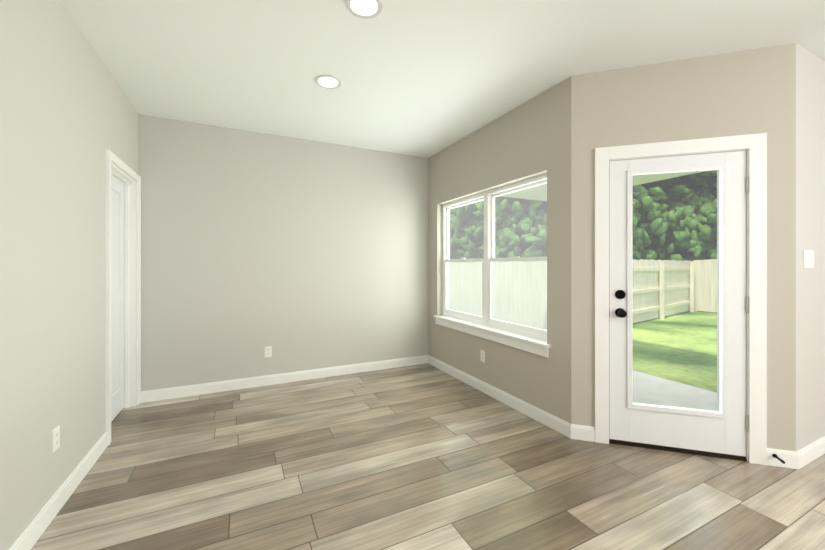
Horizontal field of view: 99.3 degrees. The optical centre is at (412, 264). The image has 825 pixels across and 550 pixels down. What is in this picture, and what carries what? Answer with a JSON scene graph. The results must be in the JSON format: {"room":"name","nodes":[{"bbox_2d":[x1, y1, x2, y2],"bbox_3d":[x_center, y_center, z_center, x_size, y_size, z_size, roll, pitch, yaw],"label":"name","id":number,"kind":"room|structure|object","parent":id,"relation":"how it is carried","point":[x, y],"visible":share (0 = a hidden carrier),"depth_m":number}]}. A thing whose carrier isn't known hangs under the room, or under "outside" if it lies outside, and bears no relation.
{"room":"empty living room","nodes":[
{"label":"empty living room","id":0,"kind":"room"},
{"bbox_2d":[0,0,137,549],"bbox_3d":[-1.064,-0.060,0.061,0.120,2.680,7.280,0,0,-26],"label":"wall","id":1,"kind":"structure","parent":0,"point":[68,115],"depth_m":1.77},
{"bbox_2d":[52,425,59,452],"bbox_3d":[-1.845,0.900,1.816,0.007,0.115,0.070,0,0,-26],"label":"electrical outlet","id":2,"kind":"object","parent":1,"relation":"attached to","point":[55,438],"visible":1,"depth_m":1.81},
{"bbox_2d":[111,174,123,421],"bbox_3d":[-2.416,0.265,2.834,0.100,2.007,0.688,0,0,-26],"label":"closet door","id":3,"kind":"structure","parent":1,"relation":"in","point":[117,295],"depth_m":2.99},
{"bbox_2d":[106,149,140,444],"bbox_3d":[-2.401,0.229,2.842,0.144,2.102,0.854,0,0,-26],"label":"trim","id":4,"kind":"structure","parent":1,"relation":"attached to","point":[132,292],"depth_m":3.15},
{"bbox_2d":[138,114,427,390],"bbox_3d":[-1.179,-0.060,3.985,3.340,2.680,0.120,0,0,-26],"label":"wall","id":5,"kind":"structure","parent":0,"point":[297,254],"depth_m":3.76},
{"bbox_2d":[265,346,271,356],"bbox_3d":[-1.538,0.925,3.740,0.070,0.115,0.007,0,0,-26],"label":"electrical outlet","id":6,"kind":"object","parent":5,"relation":"attached to","point":[268,351],"visible":1,"depth_m":3.74},
{"bbox_2d":[31,363,824,549],"bbox_3d":[2.256,1.330,1.662,7.490,0.100,7.220,0,0,-26],"label":"floor","id":7,"kind":"structure","parent":0,"point":[426,456],"depth_m":2.05},
{"bbox_2d":[60,0,824,157],"bbox_3d":[2.260,-1.460,1.675,7.530,0.120,7.300,0,0,-26],"label":"ceiling","id":8,"kind":"structure","parent":0,"point":[425,78],"depth_m":2.30},
{"bbox_2d":[315,75,340,88],"bbox_3d":[-0.644,-1.407,2.678,0.196,0.027,0.196,0,0,-26],"label":"recessed light","id":9,"kind":"object","parent":8,"relation":"in","point":[328,81],"visible":0.98,"depth_m":2.67},
{"bbox_2d":[346,0,381,18],"bbox_3d":[-0.260,-1.407,1.886,0.196,0.027,0.196,0,0,-26],"label":"recessed light","id":10,"kind":"object","parent":8,"relation":"in","point":[366,9],"visible":1,"depth_m":1.90},
{"bbox_2d":[428,76,570,423],"bbox_3d":[0.736,-0.060,3.681,0.160,2.680,2.340,0,0,-26],"label":"wall","id":11,"kind":"structure","parent":0,"point":[530,138],"depth_m":3.06},
{"bbox_2d":[480,350,484,362],"bbox_3d":[0.709,0.920,3.546,0.007,0.115,0.070,0,0,-26],"label":"outlet","id":12,"kind":"object","parent":11,"relation":"attached to","point":[482,355],"visible":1,"depth_m":3.54},
{"bbox_2d":[433,173,550,357],"bbox_3d":[0.746,-0.013,3.614,0.186,1.494,1.830,0,0,-26],"label":"window unit","id":13,"kind":"structure","parent":11,"relation":"in","point":[488,260],"depth_m":3.53},
{"bbox_2d":[502,172,697,200],"bbox_3d":[2.143,0.070,4.309,2.780,2.820,3.560,0,0,-26],"label":"cover","id":14,"kind":"object","parent":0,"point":[634,180],"depth_m":5.22},
{"bbox_2d":[571,43,795,450],"bbox_3d":[1.820,-0.060,2.479,1.300,2.680,0.160,0,0,17],"label":"wall","id":15,"kind":"structure","parent":0,"point":[747,92],"depth_m":2.35},
{"bbox_2d":[8,355,824,549],"bbox_3d":[2.260,1.228,1.675,7.270,0.105,7.040,0,0,-26],"label":"baseboard","id":16,"kind":"structure","parent":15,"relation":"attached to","point":[32,532],"depth_m":2.95},
{"bbox_2d":[609,151,748,458],"bbox_3d":[1.807,0.259,2.424,0.806,2.011,0.198,0,0,17],"label":"entry door","id":17,"kind":"structure","parent":15,"relation":"in","point":[722,428],"depth_m":2.40},
{"bbox_2d":[595,133,766,464],"bbox_3d":[1.821,0.217,2.485,0.990,2.125,0.208,0,0,17],"label":"trim","id":18,"kind":"structure","parent":15,"relation":"attached to","point":[754,146],"depth_m":2.29},
{"bbox_2d":[772,454,784,463],"bbox_3d":[2.290,1.212,2.190,0.024,0.024,0.084,0,0,17],"label":"doorstop","id":19,"kind":"object","parent":15,"relation":"attached to","point":[778,458],"visible":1,"depth_m":2.19},
{"bbox_2d":[796,43,824,450],"bbox_3d":[3.902,-0.060,3.021,3.380,2.680,0.160,0,0,-26],"label":"wall","id":20,"kind":"structure","parent":0,"point":[810,235],"depth_m":2.31},
{"bbox_2d":[803,250,813,267],"bbox_3d":[2.590,-0.040,2.290,0.162,0.115,0.010,0,0,-26],"label":"rocker light switch","id":21,"kind":"object","parent":20,"relation":"attached to","point":[808,258],"visible":1,"depth_m":2.28},
{"label":"outside","id":22,"kind":"structure","parent":0,"visible":0},
{"bbox_2d":[633,311,716,392],"bbox_3d":[11.309,1.530,11.050,90.000,0.100,110.000,0,0,-26],"label":"lawn","id":23,"kind":"structure","parent":22,"point":[679,346],"depth_m":6.22},
{"bbox_2d":[449,259,716,329],"bbox_3d":[6.005,0.649,9.030,7.567,1.662,27.090,0,0,-26],"label":"fence","id":24,"kind":"object","parent":23,"relation":"on","point":[654,292],"depth_m":9.40},
{"bbox_2d":[450,171,716,262],"bbox_3d":[9.407,-4.368,19.876,22.682,11.696,44.888,0,0,-26],"label":"trees","id":25,"kind":"object","parent":23,"relation":"on","point":[639,221],"depth_m":12.26},
{"bbox_2d":[633,371,716,408],"bbox_3d":[1.764,1.405,4.208,2.050,0.150,3.770,0,0,-26],"label":"patio","id":26,"kind":"structure","parent":23,"relation":"on","point":[676,392],"depth_m":3.63}
]}

